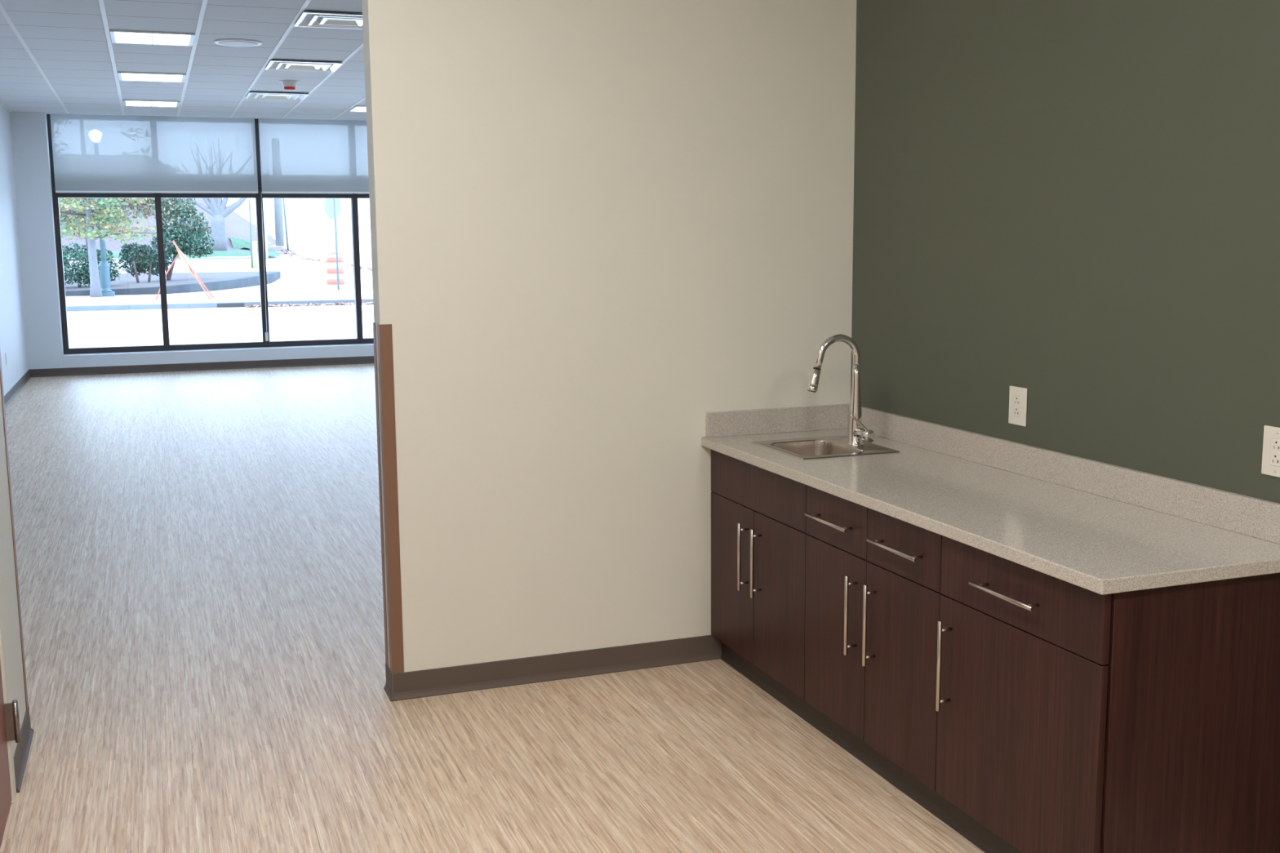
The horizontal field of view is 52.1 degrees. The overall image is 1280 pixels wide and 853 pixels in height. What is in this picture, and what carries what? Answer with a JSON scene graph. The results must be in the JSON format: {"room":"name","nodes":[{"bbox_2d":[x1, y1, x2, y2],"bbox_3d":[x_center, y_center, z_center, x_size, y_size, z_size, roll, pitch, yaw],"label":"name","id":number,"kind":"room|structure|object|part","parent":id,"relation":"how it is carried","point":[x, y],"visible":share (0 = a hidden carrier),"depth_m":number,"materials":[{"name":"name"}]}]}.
{"room":"office kitchenette","nodes":[
{"label":"office kitchenette","id":0,"kind":"room"},
{"bbox_2d":[0,383,26,757],"bbox_3d":[-0.917,-0.075,0.956,0.125,3.106,6.727,-4,9,-20],"label":"wall","id":1,"kind":"structure","parent":0,"point":[8,593],"depth_m":4.04,"materials":[{"name":"white paint"}]},
{"bbox_2d":[0,595,21,846],"bbox_3d":[-1.710,0.069,3.195,0.163,2.190,1.020,-4,9,-20],"label":"door","id":2,"kind":"structure","parent":1,"relation":"in","point":[10,731],"depth_m":3.74,"materials":[{"name":"red wood"}]},
{"bbox_3d":[-1.724,0.070,3.190,0.133,2.190,1.020,-4,9,-20],"label":"frame","id":3,"kind":"part","parent":2,"relation":"part of","materials":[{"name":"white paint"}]},
{"bbox_2d":[0,351,28,709],"bbox_3d":[-2.033,0.316,4.198,0.043,1.224,0.043,-4,9,-20],"label":"guard","id":4,"kind":"object","parent":1,"relation":"attached to","point":[1,372],"visible":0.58,"depth_m":4.20,"materials":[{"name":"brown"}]},
{"bbox_2d":[13,705,34,793],"bbox_3d":[-2.379,1.026,3.926,0.982,0.096,0.516,-4,9,-20],"label":"baseboard","id":5,"kind":"structure","parent":1,"relation":"attached to","point":[23,748],"depth_m":4.07,"materials":[{"name":"brown plastic"}]},
{"bbox_2d":[0,103,29,395],"bbox_3d":[-5.180,-1.292,9.582,0.120,3.106,12.573,-4,9,-20],"label":"wall","id":6,"kind":"structure","parent":0,"point":[13,336],"depth_m":14.30,"materials":[{"name":"white paint"}]},
{"bbox_2d":[4,369,31,407],"bbox_3d":[-5.105,0.193,9.821,0.013,0.096,12.573,-4,9,-20],"label":"baseboard","id":7,"kind":"structure","parent":6,"relation":"attached to","point":[17,387],"depth_m":14.07,"materials":[{"name":"brown plastic"}]},
{"bbox_2d":[0,0,366,120],"bbox_3d":[-0.452,-2.670,7.643,7.873,0.100,19.800,-4,9,-20],"label":"ceiling","id":8,"kind":"structure","parent":0,"point":[67,38],"depth_m":10.88,"materials":[{"name":"tile"}]},
{"bbox_2d":[122,99,180,106],"bbox_3d":[-5.367,-3.570,14.383,0.580,0.054,0.600,-4,9,-20],"label":"ceiling light","id":9,"kind":"object","parent":8,"relation":"attached to","point":[150,103],"visible":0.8,"depth_m":14.38,"materials":[{"name":"white plastic"}]},
{"bbox_2d":[117,71,186,82],"bbox_3d":[-4.497,-3.240,12.062,0.580,0.054,0.600,-4,9,-20],"label":"ceiling light","id":10,"kind":"object","parent":8,"relation":"attached to","point":[126,76],"visible":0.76,"depth_m":12.04,"materials":[{"name":"white plastic"}]},
{"bbox_2d":[109,29,195,46],"bbox_3d":[-3.627,-2.911,9.742,0.580,0.054,0.600,-4,9,-20],"label":"ceiling light","id":11,"kind":"object","parent":8,"relation":"attached to","point":[122,36],"visible":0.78,"depth_m":9.73,"materials":[{"name":"white plastic"}]},
{"bbox_2d":[0,0,365,119],"bbox_3d":[-0.535,-2.610,7.604,7.393,0.006,19.470,-4,9,-20],"label":"trim","id":12,"kind":"structure","parent":8,"relation":"attached to","point":[101,2],"depth_m":10.77,"materials":[{"name":"white metal"}]},
{"bbox_2d":[213,38,262,46],"bbox_3d":[-3.075,-2.935,10.021,0.356,0.016,0.356,-4,9,-20],"label":"ceiling speaker","id":13,"kind":"object","parent":8,"relation":"attached to","point":[224,42],"visible":1,"depth_m":9.96,"materials":[{"name":"white plastic"}]},
{"bbox_2d":[217,40,257,46],"bbox_3d":[-3.075,-2.929,10.021,0.300,0.005,0.300,-4,9,-20],"label":"grille","id":14,"kind":"object","parent":13,"relation":"attached to","point":[233,43],"depth_m":10.00,"materials":[{"name":"white metal"}]},
{"bbox_2d":[244,91,309,100],"bbox_3d":[-3.797,-3.489,13.684,0.596,0.087,0.596,-4,9,-20],"label":"ceiling vent","id":15,"kind":"object","parent":8,"relation":"in","point":[265,95],"visible":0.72,"depth_m":13.67,"materials":[{"name":"white metal"}]},
{"bbox_2d":[278,80,299,90],"bbox_3d":[-3.355,-3.265,12.535,0.196,0.086,0.196,-4,9,-20],"label":"fire alarm","id":16,"kind":"object","parent":8,"relation":"attached to","point":[289,85],"visible":1,"depth_m":12.49,"materials":[{"name":"white plastic"}]},
{"bbox_2d":[264,59,342,71],"bbox_3d":[-2.913,-3.154,11.327,0.596,0.087,0.596,-4,9,-20],"label":"ceiling vent","id":17,"kind":"object","parent":8,"relation":"in","point":[297,65],"visible":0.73,"depth_m":11.33,"materials":[{"name":"white metal"}]},
{"bbox_2d":[293,10,363,29],"bbox_3d":[-2.042,-2.824,9.002,0.596,0.087,0.596,-4,9,-20],"label":"ceiling vent","id":18,"kind":"object","parent":8,"relation":"in","point":[329,20],"visible":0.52,"depth_m":9.02,"materials":[{"name":"white metal"}]},
{"bbox_2d":[347,105,365,111],"bbox_3d":[-3.066,-3.712,15.225,0.580,0.054,0.600,-4,9,-20],"label":"ceiling light","id":19,"kind":"object","parent":8,"relation":"attached to","point":[357,108],"visible":0.16,"depth_m":15.21,"materials":[{"name":"white plastic"}]},
{"bbox_2d":[9,111,373,368],"bbox_3d":[-3.822,-2.366,16.900,7.813,3.106,0.350,-4,9,-20],"label":"wall","id":20,"kind":"structure","parent":0,"point":[29,133],"depth_m":15.59,"materials":[{"name":"white paint"}]},
{"bbox_2d":[46,113,266,354],"bbox_3d":[-5.941,-2.374,16.228,2.394,2.863,0.140,-4,9,-20],"label":"window","id":21,"kind":"structure","parent":20,"relation":"in","point":[166,346],"depth_m":16.19,"materials":[{"name":"brown metal"}]},
{"bbox_2d":[49,113,257,193],"bbox_3d":[-5.863,-3.303,15.899,2.322,0.919,0.010,-4,9,-20],"label":"roller shade","id":22,"kind":"object","parent":21,"relation":"attached to","point":[92,153],"visible":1,"depth_m":15.88,"materials":[{"name":"fabric"}]},
{"bbox_2d":[29,355,374,377],"bbox_3d":[-3.746,-0.853,16.948,7.573,0.096,0.013,-4,9,-20],"label":"baseboard","id":23,"kind":"structure","parent":20,"relation":"attached to","point":[366,359],"depth_m":16.31,"materials":[{"name":"brown plastic"}]},
{"bbox_2d":[255,118,373,346],"bbox_3d":[-3.705,-2.511,17.047,2.376,2.863,0.140,-4,9,-20],"label":"window","id":24,"kind":"structure","parent":20,"relation":"in","point":[359,339],"depth_m":16.93,"materials":[{"name":"brown metal"}]},
{"bbox_2d":[257,118,368,341],"bbox_3d":[-3.656,-2.525,16.853,2.375,2.770,0.040,-4,9,-20],"label":"roller shade","id":25,"kind":"object","parent":24,"relation":"attached to","point":[298,156],"visible":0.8,"depth_m":16.54,"materials":[{"name":"fabric"}]},
{"bbox_3d":[-4.742,-2.063,16.517,0.023,1.770,0.007,-4,9,-20],"label":"bead chain","id":26,"kind":"part","parent":25,"relation":"part of","materials":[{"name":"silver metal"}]},
{"bbox_2d":[0,363,985,852],"bbox_3d":[-0.425,0.492,8.102,7.873,0.080,19.800,-4,9,-20],"label":"floor","id":27,"kind":"structure","parent":0,"point":[198,553],"depth_m":4.61,"materials":[{"name":"laminate"}]},
{"bbox_2d":[711,449,816,727],"bbox_3d":[0.659,0.518,4.702,0.630,0.829,0.770,-4,9,-20],"label":"base cabinet","id":28,"kind":"object","parent":27,"relation":"on","point":[758,519],"visible":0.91,"depth_m":4.55,"materials":[{"name":"brown wood"}]},
{"bbox_3d":[0.343,0.546,4.797,0.018,0.556,0.378,-4,9,-20],"label":"door","id":29,"kind":"part","parent":28,"relation":"part of","materials":[{"name":"brown wood"}]},
{"bbox_3d":[0.365,0.460,4.639,0.042,0.244,0.012,-4,9,-20],"label":"bar handle","id":30,"kind":"part","parent":28,"relation":"part of","materials":[{"name":"silver metal"}]},
{"bbox_3d":[0.402,0.474,4.540,0.042,0.244,0.012,-4,9,-20],"label":"bar handle","id":31,"kind":"part","parent":28,"relation":"part of","materials":[{"name":"silver metal"}]},
{"bbox_3d":[0.477,0.596,4.440,0.018,0.556,0.385,-4,9,-20],"label":"door","id":32,"kind":"part","parent":28,"relation":"part of","materials":[{"name":"brown wood"}]},
{"bbox_2d":[804,484,948,823],"bbox_3d":[0.927,0.619,3.987,0.630,0.829,0.770,-4,9,-20],"label":"base cabinet","id":33,"kind":"object","parent":27,"relation":"on","point":[873,578],"visible":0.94,"depth_m":3.83,"materials":[{"name":"brown wood"}]},
{"bbox_3d":[0.582,0.293,4.018,0.042,0.012,0.252,-4,9,-20],"label":"bar handle","id":34,"kind":"part","parent":33,"relation":"part of","materials":[{"name":"silver metal"}]},
{"bbox_3d":[0.612,0.647,4.081,0.018,0.556,0.382,-4,9,-20],"label":"door","id":35,"kind":"part","parent":33,"relation":"part of","materials":[{"name":"brown wood"}]},
{"bbox_3d":[0.609,0.285,4.028,0.018,0.168,0.382,-4,9,-20],"label":"drawer","id":36,"kind":"part","parent":33,"relation":"part of","materials":[{"name":"brown wood"}]},
{"bbox_3d":[0.632,0.565,3.928,0.042,0.244,0.012,-4,9,-20],"label":"bar handle","id":37,"kind":"part","parent":33,"relation":"part of","materials":[{"name":"silver metal"}]},
{"bbox_3d":[0.670,0.580,3.825,0.042,0.244,0.012,-4,9,-20],"label":"bar handle","id":38,"kind":"part","parent":33,"relation":"part of","materials":[{"name":"silver metal"}]},
{"bbox_3d":[0.715,0.344,3.661,0.042,0.012,0.252,-4,9,-20],"label":"bar handle","id":39,"kind":"part","parent":33,"relation":"part of","materials":[{"name":"silver metal"}]},
{"bbox_3d":[0.746,0.698,3.723,0.018,0.556,0.382,-4,9,-20],"label":"door","id":40,"kind":"part","parent":33,"relation":"part of","materials":[{"name":"brown wood"}]},
{"bbox_3d":[0.743,0.336,3.670,0.018,0.168,0.382,-4,9,-20],"label":"drawer","id":41,"kind":"part","parent":33,"relation":"part of","materials":[{"name":"brown wood"}]},
{"bbox_2d":[701,404,1279,595],"bbox_3d":[0.909,0.138,3.964,0.630,0.128,2.216,-4,9,-20],"label":"countertop","id":42,"kind":"structure","parent":33,"relation":"on","point":[1099,527],"depth_m":3.60,"materials":[{"name":"beige stone"}]},
{"bbox_2d":[751,435,900,459],"bbox_3d":[0.651,0.145,4.639,0.387,0.152,0.399,-4,9,-20],"label":"sink","id":43,"kind":"object","parent":42,"relation":"in","point":[809,448],"visible":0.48,"depth_m":4.74,"materials":[{"name":"silver metal"}]},
{"bbox_2d":[771,440,861,455],"bbox_3d":[0.620,0.150,4.630,0.238,0.145,0.308,-4,9,-20],"label":"basin","id":44,"kind":"object","parent":43,"relation":"in","point":[795,447],"depth_m":4.76,"materials":[{"name":"silver metal"}]},
{"bbox_2d":[806,333,875,445],"bbox_3d":[0.699,-0.122,4.577,0.224,0.396,0.120,-4,9,-20],"label":"kitchen faucet","id":45,"kind":"object","parent":42,"relation":"on","point":[857,432],"visible":1,"depth_m":4.60,"materials":[{"name":"silver metal"}]},
{"bbox_3d":[0.691,-0.263,4.588,0.182,0.120,0.026,-4,9,-20],"label":"gooseneck spout","id":46,"kind":"part","parent":45,"relation":"part of","materials":[{"name":"silver metal"}]},
{"bbox_2d":[847,364,863,445],"bbox_3d":[0.765,-0.076,4.643,0.057,0.285,0.057,-4,9,-20],"label":"stem","id":47,"kind":"object","parent":45,"relation":"attached to","point":[854,428],"depth_m":4.63,"materials":[{"name":"silver metal"}]},
{"bbox_3d":[0.765,-0.012,4.573,0.067,0.063,0.009,-3,9,-15],"label":"lever","id":48,"kind":"part","parent":45,"relation":"part of","materials":[{"name":"silver metal"}]},
{"bbox_2d":[935,535,1279,852],"bbox_3d":[1.174,0.713,3.329,0.632,0.829,0.646,-4,9,-20],"label":"base cabinet","id":49,"kind":"object","parent":27,"relation":"on","point":[1072,718],"visible":0.91,"depth_m":3.06,"materials":[{"name":"brown wood"}]},
{"bbox_3d":[0.804,0.633,3.466,0.042,0.246,0.012,-4,9,-20],"label":"bar handle","id":50,"kind":"part","parent":49,"relation":"part of","materials":[{"name":"silver metal"}]},
{"bbox_3d":[0.891,0.411,3.193,0.042,0.012,0.250,-4,9,-20],"label":"bar handle","id":51,"kind":"part","parent":49,"relation":"part of","materials":[{"name":"silver metal"}]},
{"bbox_3d":[0.924,0.766,3.246,0.018,0.556,0.640,-4,9,-20],"label":"door","id":52,"kind":"part","parent":49,"relation":"part of","materials":[{"name":"brown wood"}]},
{"bbox_3d":[0.921,0.404,3.193,0.018,0.168,0.640,-4,9,-20],"label":"drawer","id":53,"kind":"part","parent":49,"relation":"part of","materials":[{"name":"brown wood"}]},
{"bbox_3d":[1.313,0.752,3.049,0.568,0.829,0.018,-4,9,-20],"label":"panel","id":54,"kind":"part","parent":49,"relation":"part of","materials":[{"name":"brown wood"}]},
{"bbox_2d":[361,0,856,672],"bbox_3d":[0.001,-0.638,4.776,1.927,3.106,0.127,-4,9,-20],"label":"wall partition","id":55,"kind":"structure","parent":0,"point":[599,228],"depth_m":4.68,"materials":[{"name":"white paint"}]},
{"bbox_2d":[373,322,388,666],"bbox_3d":[-0.893,0.246,4.615,0.043,1.224,0.043,-4,9,-20],"label":"guard","id":56,"kind":"object","parent":55,"relation":"attached to","point":[374,323],"visible":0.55,"depth_m":4.60,"materials":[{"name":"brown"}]},
{"bbox_2d":[377,324,404,674],"bbox_3d":[-0.862,0.258,4.531,0.043,1.224,0.043,-4,9,-20],"label":"guard","id":57,"kind":"object","parent":55,"relation":"attached to","point":[384,336],"visible":1,"depth_m":4.51,"materials":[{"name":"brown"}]},
{"bbox_2d":[383,635,721,701],"bbox_3d":[-0.049,0.855,4.969,1.820,0.096,0.154,-4,9,-20],"label":"baseboard","id":58,"kind":"structure","parent":55,"relation":"attached to","point":[535,669],"depth_m":4.79,"materials":[{"name":"brown plastic"}]},
{"bbox_2d":[705,404,848,437],"bbox_3d":[0.526,-0.023,4.980,0.593,0.094,0.019,-4,9,-20],"label":"backsplash","id":59,"kind":"structure","parent":55,"relation":"attached to","point":[824,417],"depth_m":4.97,"materials":[{"name":"beige stone"}]},
{"bbox_2d":[850,0,1279,503],"bbox_3d":[2.018,-0.246,1.964,0.120,3.106,6.600,-4,9,-20],"label":"wall","id":60,"kind":"structure","parent":0,"point":[1073,204],"depth_m":3.78,"materials":[{"name":"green paint"}]},
{"bbox_2d":[1008,386,1026,426],"bbox_3d":[1.181,-0.064,4.096,0.008,0.120,0.086,-4,9,-20],"label":"wall outlet","id":61,"kind":"object","parent":60,"relation":"attached to","point":[1017,395],"visible":1,"depth_m":4.09,"materials":[{"name":"white plastic"}]},
{"bbox_2d":[1013,395,1020,417],"bbox_3d":[1.179,-0.064,4.095,0.003,0.067,0.033,-4,9,-20],"label":"receptacle","id":62,"kind":"object","parent":61,"relation":"attached to","point":[1016,398],"depth_m":4.09,"materials":[{"name":"white plastic"}]},
{"bbox_2d":[848,404,1279,544],"bbox_3d":[1.195,0.104,4.067,0.019,0.094,2.214,-4,9,-20],"label":"backsplash","id":63,"kind":"structure","parent":60,"relation":"attached to","point":[1252,517],"depth_m":3.75,"materials":[{"name":"beige stone"}]},
{"bbox_2d":[1261,425,1279,477],"bbox_3d":[1.533,0.062,3.153,0.008,0.120,0.086,-4,9,-20],"label":"wall outlet","id":64,"kind":"object","parent":60,"relation":"attached to","point":[1271,442],"visible":1,"depth_m":3.17,"materials":[{"name":"white plastic"}]},
{"bbox_2d":[1269,437,1279,466],"bbox_3d":[1.531,0.062,3.153,0.003,0.067,0.033,-4,9,-20],"label":"receptacle","id":65,"kind":"object","parent":64,"relation":"attached to","point":[1274,442],"depth_m":3.15,"materials":[{"name":"white plastic"}]},
{"label":"outside","id":66,"kind":"structure","parent":0,"visible":0},
{"bbox_2d":[226,205,371,258],"bbox_3d":[-2.640,-16.163,103.322,57.200,4.154,67.000,-4,9,-20],"label":"building","id":67,"kind":"structure","parent":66,"point":[310,231],"depth_m":88.33,"materials":[{"name":"concrete"}]},
{"bbox_2d":[273,198,284,246],"bbox_3d":[-19.663,-12.670,71.042,0.460,5.802,0.448,-4,9,-20],"label":"utility pole","id":68,"kind":"object","parent":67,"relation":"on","point":[278,215],"visible":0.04,"depth_m":71.10,"materials":[{"name":"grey wood"}]},
{"bbox_2d":[282,198,288,250],"bbox_3d":[-18.305,-11.100,67.465,0.270,4.304,0.095,-4,9,-20],"label":"utility pole","id":69,"kind":"object","parent":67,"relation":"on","point":[283,200],"visible":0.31,"depth_m":67.54,"materials":[{"name":"grey"}]},
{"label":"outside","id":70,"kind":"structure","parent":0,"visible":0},
{"bbox_2d":[61,197,297,254],"bbox_3d":[-53.897,-14.469,85.696,54.400,6.444,64.500,-4,9,-20],"label":"hillside","id":71,"kind":"structure","parent":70,"point":[236,226],"depth_m":69.61,"materials":[{"name":"green plant"}]},
{"bbox_2d":[65,250,280,258],"bbox_3d":[-28.697,-7.819,60.157,23.350,0.354,2.800,-4,9,-20],"label":"grass strip","id":72,"kind":"object","parent":71,"relation":"on","point":[216,253],"visible":0.26,"depth_m":62.61,"materials":[{"name":"green plant"}]},
{"bbox_2d":[188,198,246,250],"bbox_3d":[-20.981,-11.370,64.807,5.267,5.666,0.858,-4,9,-20],"label":"bare tree","id":73,"kind":"object","parent":71,"relation":"on","point":[217,208],"visible":0.32,"depth_m":64.79,"materials":[{"name":"grey plant"}]},
{"bbox_2d":[228,236,269,251],"bbox_3d":[-20.526,-9.553,68.576,1.750,0.783,4.800,-4,9,-20],"label":"grass mound","id":74,"kind":"object","parent":71,"relation":"on","point":[237,243],"visible":0.59,"depth_m":67.30,"materials":[{"name":"green plant"}]},
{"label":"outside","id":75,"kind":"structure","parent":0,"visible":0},
{"bbox_2d":[64,257,372,273],"bbox_3d":[-3.800,-7.648,60.141,90.000,0.292,14.600,-4,9,-20],"label":"driveway","id":76,"kind":"structure","parent":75,"point":[282,264],"depth_m":54.92,"materials":[{"name":"concrete"}]},
{"bbox_2d":[248,200,257,267],"bbox_3d":[-15.317,-7.594,51.845,0.265,2.701,0.205,-4,9,-20],"label":"bollard","id":77,"kind":"object","parent":76,"relation":"on","point":[254,255],"visible":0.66,"depth_m":51.87,"materials":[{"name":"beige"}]},
{"bbox_3d":[-15.399,-7.589,51.815,0.090,2.701,0.060,-4,9,-20],"label":"marker rod","id":78,"kind":"part","parent":77,"relation":"part of","materials":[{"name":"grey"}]},
{"bbox_2d":[264,228,268,259],"bbox_3d":[-17.624,-8.594,61.612,0.210,1.450,0.205,-4,9,-20],"label":"bollard","id":79,"kind":"object","parent":76,"relation":"on","point":[265,229],"visible":0.52,"depth_m":61.55,"materials":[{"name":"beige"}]},
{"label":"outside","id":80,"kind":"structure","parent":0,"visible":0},
{"bbox_2d":[271,270,372,283],"bbox_3d":[14.051,-7.012,56.795,58.900,0.304,4.600,-4,9,-20],"label":"apron","id":81,"kind":"object","parent":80,"point":[287,277],"visible":0.07,"depth_m":47.28,"materials":[{"name":"concrete"}]},
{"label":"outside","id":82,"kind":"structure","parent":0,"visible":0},
{"bbox_2d":[67,256,250,261],"bbox_3d":[-26.755,-9.437,78.835,90.000,0.280,101.450,-4,9,-20],"label":"ground","id":83,"kind":"structure","parent":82,"point":[227,257],"depth_m":117.51,"materials":[{"name":"concrete"}]},
{"bbox_2d":[66,298,373,311],"bbox_3d":[-9.142,-2.929,31.821,90.000,0.220,0.200,-4,9,-20],"label":"curb","id":84,"kind":"object","parent":83,"relation":"on","point":[182,305],"depth_m":31.11,"materials":[{"name":"concrete"}]},
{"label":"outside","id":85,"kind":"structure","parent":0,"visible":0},
{"bbox_2d":[64,271,273,290],"bbox_3d":[-18.995,-4.463,40.703,15.800,0.285,11.950,-4,9,-20],"label":"planting bed","id":86,"kind":"object","parent":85,"point":[126,280],"visible":0.47,"depth_m":42.10,"materials":[{"name":"brown soil"}]},
{"bbox_2d":[62,242,120,287],"bbox_3d":[-16.788,-4.738,38.110,3.159,1.484,1.686,-2,8,-13],"label":"bush","id":87,"kind":"object","parent":86,"relation":"on","point":[82,272],"visible":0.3,"depth_m":38.00,"materials":[{"name":"green plant"}]},
{"bbox_2d":[118,241,173,283],"bbox_3d":[-15.198,-5.045,40.297,1.600,1.288,1.159,-4,9,-20],"label":"bush","id":88,"kind":"object","parent":86,"relation":"on","point":[140,259],"visible":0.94,"depth_m":40.02,"materials":[{"name":"teal plant"}]},
{"bbox_3d":[-15.129,-4.698,39.902,0.583,0.713,0.115,-8,11,-42],"label":"stem","id":89,"kind":"part","parent":88,"relation":"part of","materials":[{"name":"green plant"}]},
{"bbox_2d":[149,197,216,279],"bbox_3d":[-14.500,-6.415,41.341,2.114,3.718,1.829,-3,9,-17],"label":"evergreen tree","id":90,"kind":"object","parent":86,"relation":"on","point":[183,236],"visible":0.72,"depth_m":41.08,"materials":[{"name":"green plant"}]},
{"bbox_3d":[-14.720,-5.179,41.141,0.570,1.331,0.394,-4,9,-20],"label":"stem","id":91,"kind":"part","parent":90,"relation":"part of","materials":[{"name":"green plant"}]},
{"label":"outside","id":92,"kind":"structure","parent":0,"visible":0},
{"bbox_2d":[65,281,373,306],"bbox_3d":[-12.873,-4.343,41.776,90.000,0.219,21.250,-4,9,-20],"label":"road","id":93,"kind":"structure","parent":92,"point":[309,291],"depth_m":35.09,"materials":[{"name":"grey asphalt"}]},
{"bbox_2d":[97,197,115,296],"bbox_3d":[-14.468,-5.719,35.192,0.390,4.440,0.340,-4,9,-20],"label":"street lamp","id":94,"kind":"object","parent":93,"relation":"on","point":[104,266],"visible":0.56,"depth_m":35.31,"materials":[{"name":"metal"}]},
{"bbox_2d":[58,197,156,297],"bbox_3d":[-14.528,-6.167,34.677,3.885,5.504,4.309,1,8,8],"label":"street tree","id":95,"kind":"object","parent":93,"relation":"on","point":[91,215],"visible":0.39,"depth_m":34.18,"materials":[{"name":"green plant"}]},
{"bbox_2d":[59,197,183,271],"bbox_3d":[-20.223,-7.501,47.998,7.343,4.402,2.909,-4,9,-20],"label":"autumn tree","id":96,"kind":"object","parent":93,"relation":"on","point":[141,211],"visible":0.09,"depth_m":47.84,"materials":[{"name":"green plant"}]},
{"bbox_3d":[-20.200,-6.740,47.981,0.222,2.900,0.222,0,8,2],"label":"stem","id":97,"kind":"part","parent":96,"relation":"part of","materials":[{"name":"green plant"}]},
{"bbox_2d":[65,271,280,296],"bbox_3d":[-16.287,-3.988,37.714,6.085,0.440,18.488,6,11,38],"label":"planter edge","id":98,"kind":"object","parent":93,"relation":"on","point":[250,281],"visible":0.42,"depth_m":37.84,"materials":[{"name":"concrete"}]},
{"bbox_2d":[155,240,213,300],"bbox_3d":[-11.472,-3.934,32.933,1.422,1.492,1.181,-4,9,-20],"label":"sign stand","id":99,"kind":"object","parent":93,"relation":"on","point":[187,264],"visible":0.93,"depth_m":32.98,"materials":[{"name":"brown plastic"}]},
{"bbox_3d":[-11.928,-3.821,33.100,0.760,1.219,0.038,1,8,8],"label":"leg","id":100,"kind":"part","parent":99,"relation":"part of","materials":[{"name":"brown plastic"}]},
{"bbox_3d":[-11.417,-4.107,33.031,0.413,0.917,0.827,2,9,17],"label":"sign panel","id":101,"kind":"part","parent":99,"relation":"part of","materials":[{"name":"brown fabric"}]},
{"bbox_3d":[-11.054,-3.616,32.865,0.817,0.875,0.036,5,10,35],"label":"leg","id":102,"kind":"part","parent":99,"relation":"part of","materials":[{"name":"brown plastic"}]},
{"bbox_3d":[-11.198,-3.695,33.419,0.036,0.874,0.785,4,9,28],"label":"leg","id":103,"kind":"part","parent":99,"relation":"part of","materials":[{"name":"brown plastic"}]},
{"bbox_2d":[324,198,341,289],"bbox_3d":[-8.971,-5.646,38.411,0.739,3.300,0.072,5,10,34],"label":"traffic sign","id":104,"kind":"object","parent":93,"relation":"on","point":[332,206],"visible":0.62,"depth_m":38.35,"materials":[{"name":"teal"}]},
{"bbox_3d":[-8.984,-6.446,38.286,0.739,0.739,0.012,6,10,37],"label":"octagonal panel","id":105,"kind":"part","parent":104,"relation":"part of","materials":[{"name":"grey"}]},
{"bbox_3d":[-8.905,-5.640,38.366,0.074,3.300,0.061,-4,9,-20],"label":"post","id":106,"kind":"part","parent":104,"relation":"part of","materials":[{"name":"grey metal"}]},
{"bbox_2d":[320,252,351,288],"bbox_3d":[-9.358,-4.810,40.253,0.920,1.082,0.920,-4,9,-20],"label":"traffic barrel","id":107,"kind":"object","parent":93,"relation":"on","point":[331,276],"visible":0.9,"depth_m":40.04,"materials":[{"name":"plastic"}]},
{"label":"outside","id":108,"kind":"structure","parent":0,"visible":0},
{"bbox_2d":[66,303,373,347],"bbox_3d":[-6.411,-1.736,24.562,90.000,0.300,15.490,-4,9,-20],"label":"sidewalk","id":109,"kind":"structure","parent":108,"point":[107,328],"depth_m":24.92,"materials":[{"name":"concrete"}]},
{"bbox_2d":[217,302,244,307],"bbox_3d":[-9.853,-2.924,31.520,0.620,0.092,0.165,-4,9,-20],"label":"drain","id":110,"kind":"object","parent":109,"relation":"on","point":[231,304],"visible":1,"depth_m":31.44,"materials":[{"name":"grey metal"}]},
{"bbox_2d":[244,249,373,307],"bbox_3d":[-11.890,-6.062,49.948,4.759,1.074,38.177,-3,9,-14],"label":"fallen leaves","id":111,"kind":"object","parent":109,"relation":"on","point":[288,253],"visible":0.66,"depth_m":48.48,"materials":[{"name":"brown plant"}]}
]}

